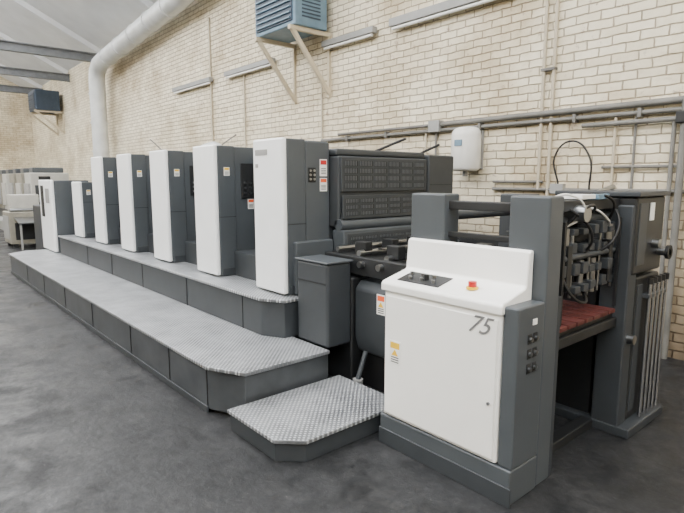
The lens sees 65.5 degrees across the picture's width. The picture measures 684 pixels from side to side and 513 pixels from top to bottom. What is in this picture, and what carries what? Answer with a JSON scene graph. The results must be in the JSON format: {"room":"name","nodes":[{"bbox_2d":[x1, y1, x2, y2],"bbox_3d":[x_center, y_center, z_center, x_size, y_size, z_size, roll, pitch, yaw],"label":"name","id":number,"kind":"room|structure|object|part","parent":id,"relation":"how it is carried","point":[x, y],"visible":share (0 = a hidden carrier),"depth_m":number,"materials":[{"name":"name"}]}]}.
{"room":"print shop","nodes":[
{"label":"print shop","id":0,"kind":"room"},
{"bbox_2d":[0,92,35,169],"bbox_3d":[-18.067,-3.951,19.878,12.100,5.350,0.250,-7,11,-40],"label":"wall","id":1,"kind":"structure","parent":0,"point":[16,130],"depth_m":22.96,"materials":[{"name":"brick"}]},
{"bbox_2d":[0,76,17,85],"bbox_3d":[-18.067,-8.083,19.283,12.100,3.000,0.250,-7,11,-40],"label":"gable","id":2,"kind":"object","parent":1,"relation":"attached to","point":[3,81],"visible":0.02,"depth_m":22.54,"materials":[{"name":"paint"}]},
{"bbox_2d":[0,0,157,87],"bbox_3d":[-3.375,-5.837,9.553,2.800,1.480,34.000,-7,11,-40],"label":"roof","id":3,"kind":"structure","parent":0,"point":[98,22],"depth_m":15.03,"materials":[{"name":"white paint"}]},
{"bbox_2d":[0,229,683,512],"bbox_3d":[-6.900,0.598,7.417,11.600,0.100,34.000,-7,11,-40],"label":"floor","id":4,"kind":"structure","parent":0,"point":[85,427],"depth_m":3.08,"materials":[{"name":"concrete"}]},
{"bbox_2d":[2,194,38,249],"bbox_3d":[-7.555,-0.855,12.768,0.815,1.250,1.400,-7,11,-40],"label":"machine","id":5,"kind":"object","parent":4,"relation":"on","point":[18,221],"visible":0.64,"depth_m":12.60,"materials":[{"name":"metal"}]},
{"bbox_3d":[-8.028,-0.697,12.726,0.015,0.550,0.720,-7,11,-40],"label":"panel","id":6,"kind":"part","parent":5,"relation":"part of","materials":[{"name":"white metal"}]},
{"bbox_3d":[-7.713,-0.734,12.982,0.800,0.750,0.900,-7,11,-40],"label":"frame","id":7,"kind":"part","parent":5,"relation":"part of","materials":[{"name":"beige metal"}]},
{"bbox_2d":[14,216,33,223],"bbox_3d":[-7.256,-0.851,12.429,0.600,0.138,0.500,-7,11,-40],"label":"tray","id":8,"kind":"object","parent":5,"relation":"on","point":[17,219],"depth_m":12.36,"materials":[{"name":"metal"}]},
{"bbox_3d":[-7.414,-0.610,12.649,0.600,0.400,0.015,-7,11,-40],"label":"panel","id":9,"kind":"part","parent":5,"relation":"part of","materials":[{"name":"black metal"}]},
{"bbox_2d":[0,167,68,229],"bbox_3d":[-11.245,-2.028,18.455,1.450,1.950,9.200,-7,11,-40],"label":"press","id":10,"kind":"object","parent":4,"relation":"on","point":[23,180],"visible":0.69,"depth_m":15.89,"materials":[{"name":"white metal"}]},
{"bbox_2d":[88,0,193,156],"bbox_3d":[-4.829,-3.011,12.765,0.554,5.519,6.963,-7,11,-40],"label":"ventilation duct","id":11,"kind":"object","parent":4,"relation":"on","point":[161,12],"visible":0.71,"depth_m":13.54,"materials":[{"name":"white metal"}]},
{"bbox_2d":[201,141,220,145],"bbox_3d":[-2.489,-1.008,10.138,0.180,2.304,1.331,-7,11,-40],"label":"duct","id":12,"kind":"object","parent":4,"relation":"on","point":[213,142],"visible":0.09,"depth_m":9.77,"materials":[{"name":"white metal"}]},
{"bbox_2d":[9,137,498,414],"bbox_3d":[-2.461,-0.464,7.456,2.860,1.991,10.100,-7,11,-40],"label":"press","id":13,"kind":"object","parent":4,"relation":"on","point":[233,276],"visible":0.83,"depth_m":4.72,"materials":[{"name":"grey metal"}]},
{"bbox_3d":[-4.000,-0.358,8.776,0.390,0.075,0.014,-7,11,-40],"label":"foot panel","id":14,"kind":"part","parent":13,"relation":"part of","materials":[{"name":"grey metal"}]},
{"bbox_3d":[-3.316,0.665,6.429,0.012,0.050,7.330,-7,11,-40],"label":"walkway skirt rail","id":15,"kind":"part","parent":13,"relation":"part of","materials":[{"name":"grey metal"}]},
{"bbox_3d":[-3.253,-0.234,7.916,0.390,0.075,0.014,-7,11,-40],"label":"foot panel","id":16,"kind":"part","parent":13,"relation":"part of","materials":[{"name":"grey metal"}]},
{"bbox_3d":[-2.506,-0.110,7.057,0.390,0.075,0.014,-7,11,-40],"label":"foot panel","id":17,"kind":"part","parent":13,"relation":"part of","materials":[{"name":"grey metal"}]},
{"bbox_3d":[-1.760,0.014,6.198,0.390,0.075,0.014,-7,11,-40],"label":"foot panel","id":18,"kind":"part","parent":13,"relation":"part of","materials":[{"name":"grey metal"}]},
{"bbox_3d":[-1.690,-0.876,6.151,0.140,0.340,0.015,-7,11,-40],"label":"control plate","id":19,"kind":"part","parent":13,"relation":"part of","materials":[{"name":"black metal"}]},
{"bbox_3d":[-1.013,0.137,5.339,0.390,0.075,0.014,-7,11,-40],"label":"foot panel","id":20,"kind":"part","parent":13,"relation":"part of","materials":[{"name":"grey metal"}]},
{"bbox_3d":[-0.944,-0.752,5.292,0.140,0.340,0.015,-7,11,-40],"label":"control plate","id":21,"kind":"part","parent":13,"relation":"part of","materials":[{"name":"black metal"}]},
{"bbox_3d":[-0.666,-0.855,4.375,0.004,0.045,0.180,-7,11,-40],"label":"maker plate","id":22,"kind":"part","parent":13,"relation":"part of","materials":[{"name":"silver metal"}]},
{"bbox_3d":[-0.267,0.261,4.480,0.390,0.075,0.014,-7,11,-40],"label":"foot panel","id":23,"kind":"part","parent":13,"relation":"part of","materials":[{"name":"grey metal"}]},
{"bbox_3d":[-0.249,-0.671,4.379,0.080,0.120,0.010,-7,11,-40],"label":"button plate","id":24,"kind":"part","parent":13,"relation":"part of","materials":[{"name":"plastic"}]},
{"bbox_3d":[0.152,0.829,4.063,0.113,0.213,0.036,-7,11,-40],"label":"floor support stem","id":25,"kind":"part","parent":13,"relation":"part of","materials":[{"name":"grey metal"}]},
{"bbox_3d":[0.250,0.088,3.948,0.060,0.140,1.140,-7,11,-40],"label":"feed rail","id":26,"kind":"part","parent":13,"relation":"part of","materials":[{"name":"black metal"}]},
{"bbox_2d":[329,148,426,226],"bbox_3d":[0.252,-0.646,4.972,1.120,0.660,0.526,-7,11,-40],"label":"vent","id":27,"kind":"object","parent":13,"relation":"attached to","point":[368,188],"depth_m":4.68,"materials":[{"name":"grey metal"}]},
{"bbox_2d":[348,228,410,244],"bbox_3d":[0.446,-0.175,4.827,1.060,0.130,0.020,-7,11,-40],"label":"vent","id":28,"kind":"object","parent":13,"relation":"attached to","point":[374,234],"depth_m":4.69,"materials":[{"name":"grey metal"}]},
{"bbox_3d":[1.228,0.067,4.795,0.080,0.500,1.140,-7,11,-40],"label":"feed rail","id":29,"kind":"part","parent":13,"relation":"part of","materials":[{"name":"metal"}]},
{"bbox_2d":[227,375,383,461],"bbox_3d":[-0.163,1.044,3.483,0.945,0.140,0.665,-7,11,-40],"label":"step","id":30,"kind":"structure","parent":4,"relation":"on","point":[308,422],"depth_m":3.33,"materials":[{"name":"dark grey painted metal"},{"name":"steel tread plate"}]},
{"bbox_2d":[379,237,544,508],"bbox_3d":[0.622,0.561,2.942,0.276,1.250,0.917,-7,11,-40],"label":"cabinet","id":31,"kind":"object","parent":4,"relation":"on","point":[464,327],"visible":1,"depth_m":2.77,"materials":[{"name":"offwhite metal"},{"name":"slate grey enamel"},{"name":"dark grey painted metal"}]},
{"bbox_3d":[0.468,0.128,3.024,0.130,0.036,0.300,-7,11,-40],"label":"control plate","id":32,"kind":"part","parent":31,"relation":"part of","materials":[{"name":"grey metal"}]},
{"bbox_3d":[0.478,0.118,3.004,0.028,0.035,0.028,-7,11,-40],"label":"selector knob","id":33,"kind":"part","parent":31,"relation":"part of","materials":[{"name":"black plastic"}]},
{"bbox_3d":[0.507,0.623,2.896,0.010,0.720,0.750,-7,11,-40],"label":"cabinet door","id":34,"kind":"part","parent":31,"relation":"part of","materials":[{"name":"white metal"}]},
{"bbox_2d":[381,237,533,315],"bbox_3d":[0.597,0.084,2.906,0.271,0.295,0.815,-7,11,-40],"label":"control panel","id":35,"kind":"object","parent":31,"relation":"attached to","point":[484,280],"depth_m":2.85,"materials":[{"name":"white metal"}]},
{"bbox_2d":[411,184,672,485],"bbox_3d":[1.325,0.324,3.464,1.500,1.570,1.020,-7,11,-40],"label":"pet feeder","id":36,"kind":"object","parent":4,"relation":"on","point":[597,252],"visible":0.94,"depth_m":3.22,"materials":[{"name":"dark grey painted metal"},{"name":"slate grey enamel"},{"name":"steel"}]},
{"bbox_3d":[0.562,0.371,3.313,0.140,1.520,0.260,-7,11,-40],"label":"post","id":37,"kind":"part","parent":36,"relation":"part of","materials":[{"name":"grey metal"}]},
{"bbox_3d":[0.779,-0.110,2.973,0.040,0.030,0.470,-7,11,-40],"label":"rail","id":38,"kind":"part","parent":36,"relation":"part of","materials":[{"name":"grey metal"}]},
{"bbox_3d":[0.787,-0.279,2.955,0.060,0.050,0.470,-7,11,-40],"label":"rail","id":39,"kind":"part","parent":36,"relation":"part of","materials":[{"name":"grey metal"}]},
{"bbox_3d":[1.283,0.291,3.942,0.140,1.500,0.240,-7,11,-40],"label":"post","id":40,"kind":"part","parent":36,"relation":"part of","materials":[{"name":"grey metal"}]},
{"bbox_3d":[0.994,0.443,2.816,0.140,1.520,0.225,-7,11,-40],"label":"post","id":41,"kind":"part","parent":36,"relation":"part of","materials":[{"name":"grey metal"}]},
{"bbox_3d":[1.496,0.528,3.695,0.060,1.100,0.520,-7,11,-40],"label":"plate","id":42,"kind":"part","parent":36,"relation":"part of","materials":[{"name":"black metal"}]},
{"bbox_3d":[1.771,-0.416,3.484,0.500,0.030,0.530,-7,11,-40],"label":"gearbox lid","id":43,"kind":"part","parent":36,"relation":"part of","materials":[{"name":"grey metal"}]},
{"bbox_3d":[1.724,0.400,3.362,0.120,1.450,0.170,-7,11,-40],"label":"post","id":44,"kind":"part","parent":36,"relation":"part of","materials":[{"name":"grey metal"}]},
{"bbox_3d":[1.873,0.586,3.400,0.080,0.830,0.010,-7,11,-40],"label":"cabinet panel","id":45,"kind":"part","parent":36,"relation":"part of","materials":[{"name":"grey metal"}]},
{"bbox_3d":[1.833,-0.135,3.250,0.120,0.380,0.008,-7,11,-40],"label":"gearbox panel","id":46,"kind":"part","parent":36,"relation":"part of","materials":[{"name":"grey metal"}]},
{"bbox_3d":[1.933,-0.280,3.313,0.060,0.110,0.008,-7,11,-40],"label":"gearbox plate","id":47,"kind":"part","parent":36,"relation":"part of","materials":[{"name":"silver metal"}]},
{"bbox_2d":[32,0,683,360],"bbox_3d":[-2.408,-2.650,10.852,0.250,5.350,34.000,-7,11,-40],"label":"wall","id":48,"kind":"structure","parent":0,"point":[484,60],"depth_m":6.63,"materials":[{"name":"brick"}]},
{"bbox_2d":[0,85,42,92],"bbox_3d":[-16.355,-6.047,17.565,11.600,0.220,0.020,-7,11,-40],"label":"tie beam","id":49,"kind":"structure","parent":48,"relation":"attached to","point":[4,88],"depth_m":20.68,"materials":[{"name":"metal"}]},
{"bbox_2d":[0,90,27,93],"bbox_3d":[-16.355,-5.938,17.581,11.600,0.025,0.160,-7,11,-40],"label":"flange","id":50,"kind":"object","parent":49,"relation":"attached to","point":[0,90],"depth_m":20.66,"materials":[{"name":"grey metal"}]},
{"bbox_2d":[0,84,41,88],"bbox_3d":[-16.355,-6.156,17.550,11.600,0.025,0.160,-7,11,-40],"label":"flange","id":51,"kind":"object","parent":49,"relation":"attached to","point":[0,84],"depth_m":20.71,"materials":[{"name":"grey metal"}]},
{"bbox_2d":[0,63,42,87],"bbox_3d":[-16.337,-7.623,17.355,11.510,2.983,0.100,-7,11,-40],"label":"roof beam","id":52,"kind":"structure","parent":49,"relation":"on","point":[26,79],"depth_m":20.94,"materials":[{"name":"white metal"}]},
{"bbox_2d":[0,67,69,80],"bbox_3d":[-13.812,-5.625,14.639,11.600,0.220,0.020,-7,11,-40],"label":"tie beam","id":53,"kind":"structure","parent":48,"relation":"attached to","point":[2,69],"depth_m":17.68,"materials":[{"name":"metal"}]},
{"bbox_2d":[0,32,68,73],"bbox_3d":[-13.793,-7.202,14.428,11.510,2.983,0.100,-7,11,-40],"label":"roof beam","id":54,"kind":"structure","parent":53,"relation":"on","point":[2,35],"depth_m":17.82,"materials":[{"name":"white metal"}]},
{"bbox_2d":[0,73,69,81],"bbox_3d":[-13.812,-5.517,14.655,11.600,0.025,0.160,-7,11,-40],"label":"flange","id":55,"kind":"object","parent":53,"relation":"attached to","point":[0,73],"depth_m":17.63,"materials":[{"name":"grey metal"}]},
{"bbox_2d":[0,66,69,74],"bbox_3d":[-13.812,-5.734,14.623,11.600,0.025,0.160,-7,11,-40],"label":"flange","id":56,"kind":"object","parent":53,"relation":"attached to","point":[0,66],"depth_m":17.61,"materials":[{"name":"grey metal"}]},
{"bbox_2d":[27,89,64,135],"bbox_3d":[-10.782,-5.219,19.392,0.955,1.500,1.106,-7,11,-40],"label":"heater","id":57,"kind":"object","parent":48,"relation":"attached to","point":[41,102],"visible":1,"depth_m":18.99,"materials":[{"name":"blue paint"}]},
{"bbox_3d":[-11.116,-5.575,19.055,0.020,0.580,0.980,-7,11,-40],"label":"heater frame","id":58,"kind":"part","parent":57,"relation":"part of","materials":[{"name":"blue paint"}]},
{"bbox_3d":[-11.092,-5.290,19.743,0.950,0.060,0.060,-7,11,-40],"label":"bracket arm","id":59,"kind":"part","parent":57,"relation":"part of"},
{"bbox_2d":[39,94,55,106],"bbox_3d":[-10.456,-5.532,18.898,0.530,0.420,0.006,-7,11,-40],"label":"grille","id":60,"kind":"object","parent":57,"relation":"attached to","point":[45,100],"depth_m":18.89,"materials":[{"name":"blue metal"}]},
{"bbox_3d":[-10.479,-5.188,19.037,0.950,0.060,0.060,-7,11,-40],"label":"bracket arm","id":61,"kind":"part","parent":57,"relation":"part of"},
{"bbox_3d":[-10.134,-4.864,19.384,0.050,0.800,0.040,-7,11,-40],"label":"bracket wall leg","id":62,"kind":"part","parent":57,"relation":"part of","materials":[{"name":"beige metal"}]},
{"bbox_2d":[0,41,94,59],"bbox_3d":[-11.334,-5.215,11.787,11.600,0.220,0.020,-7,11,-40],"label":"tie beam","id":63,"kind":"structure","parent":48,"relation":"attached to","point":[5,45],"depth_m":14.53,"materials":[{"name":"metal"}]},
{"bbox_2d":[0,48,90,61],"bbox_3d":[-11.334,-5.106,11.803,11.600,0.025,0.160,-7,11,-40],"label":"flange","id":64,"kind":"object","parent":63,"relation":"attached to","point":[2,49],"depth_m":14.51,"materials":[{"name":"grey metal"}]},
{"bbox_2d":[0,39,96,54],"bbox_3d":[-11.334,-5.323,11.772,11.600,0.025,0.160,-7,11,-40],"label":"flange","id":65,"kind":"object","parent":63,"relation":"attached to","point":[0,39],"depth_m":14.49,"materials":[{"name":"grey metal"}]},
{"bbox_2d":[11,0,99,52],"bbox_3d":[-11.315,-6.791,11.577,11.510,2.983,0.100,-7,11,-40],"label":"roof beam","id":66,"kind":"structure","parent":63,"relation":"on","point":[21,3],"depth_m":14.61,"materials":[{"name":"white metal"}]},
{"bbox_2d":[137,0,153,8],"bbox_3d":[-8.316,-6.293,8.125,11.510,2.983,0.100,-7,11,-40],"label":"roof beam","id":67,"kind":"structure","parent":48,"relation":"attached to","point":[147,3],"depth_m":11.68,"materials":[{"name":"white metal"}]},
{"bbox_2d":[172,77,212,93],"bbox_3d":[-3.200,-3.634,11.354,0.120,0.125,1.800,-7,11,-40],"label":"light","id":68,"kind":"object","parent":48,"relation":"attached to","point":[208,80],"visible":1,"depth_m":11.20,"materials":[{"name":"white metal"}]},
{"bbox_2d":[150,134,235,149],"bbox_3d":[-3.434,-2.421,11.793,0.058,0.593,4.307,-7,11,-40],"label":"cable","id":69,"kind":"object","parent":48,"relation":"hanging from","point":[235,134],"visible":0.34,"depth_m":10.51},
{"bbox_2d":[224,57,275,78],"bbox_3d":[-1.684,-3.383,9.610,0.120,0.125,1.650,-7,11,-40],"label":"light","id":70,"kind":"object","parent":48,"relation":"attached to","point":[264,63],"visible":0.81,"depth_m":9.53,"materials":[{"name":"white plastic"}]},
{"bbox_2d":[254,0,330,103],"bbox_3d":[-0.746,-3.295,8.035,0.755,1.770,1.056,-7,11,-40],"label":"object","id":71,"kind":"object","parent":48,"relation":"attached to","point":[281,23],"visible":1,"depth_m":7.79,"materials":[{"name":"blue paint"}]},
{"bbox_3d":[-1.003,-3.724,7.753,0.020,0.720,0.930,-7,11,-40],"label":"heater frame","id":72,"kind":"part","parent":71,"relation":"part of","materials":[{"name":"blue paint"}]},
{"bbox_3d":[-1.040,-3.358,8.368,0.750,0.060,0.060,-7,11,-40],"label":"bracket arm","id":73,"kind":"part","parent":71,"relation":"part of"},
{"bbox_3d":[-0.770,-2.960,8.659,0.050,0.930,0.040,-7,11,-40],"label":"bracket wall leg","id":74,"kind":"part","parent":71,"relation":"part of","materials":[{"name":"beige metal"}]},
{"bbox_3d":[-0.459,-3.262,7.700,0.750,0.060,0.060,-7,11,-40],"label":"bracket arm","id":75,"kind":"part","parent":71,"relation":"part of"},
{"bbox_2d":[302,0,320,20],"bbox_3d":[-0.435,-3.655,7.553,0.330,0.520,0.006,-7,11,-40],"label":"grille","id":76,"kind":"object","parent":71,"relation":"attached to","point":[311,9],"depth_m":7.58,"materials":[{"name":"blue metal"}]},
{"bbox_3d":[-0.190,-2.864,7.991,0.050,0.930,0.040,-7,11,-40],"label":"bracket wall leg","id":77,"kind":"part","parent":71,"relation":"part of","materials":[{"name":"beige metal"}]},
{"bbox_2d":[321,26,376,49],"bbox_3d":[0.093,-3.088,7.565,0.120,0.125,1.100,-7,11,-40],"label":"light","id":78,"kind":"object","parent":48,"relation":"attached to","point":[367,32],"visible":1,"depth_m":7.47,"materials":[{"name":"white plastic"}]},
{"bbox_2d":[389,0,495,29],"bbox_3d":[1.266,-2.903,6.213,0.120,0.145,1.900,-7,11,-40],"label":"light","id":79,"kind":"object","parent":48,"relation":"attached to","point":[447,7],"visible":1,"depth_m":6.34,"materials":[{"name":"white metal"}]},
{"bbox_2d":[208,0,683,358],"bbox_3d":[-0.399,-2.253,8.271,0.110,5.300,10.580,-7,11,-40],"label":"conduit","id":80,"kind":"object","parent":48,"relation":"attached to","point":[435,126],"visible":0.89,"depth_m":5.18,"materials":[{"name":"grey metal"}]},
{"bbox_2d":[451,127,483,175],"bbox_3d":[1.424,-1.206,6.128,0.306,0.560,0.356,-7,11,-40],"label":"wall dispenser","id":81,"kind":"object","parent":48,"relation":"attached to","point":[467,143],"visible":0.98,"depth_m":6.00,"materials":[{"name":"white plastic"}]},
{"bbox_3d":[1.529,-1.239,6.214,0.030,0.440,0.280,-7,11,-40],"label":"plate","id":82,"kind":"part","parent":81,"relation":"part of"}
]}

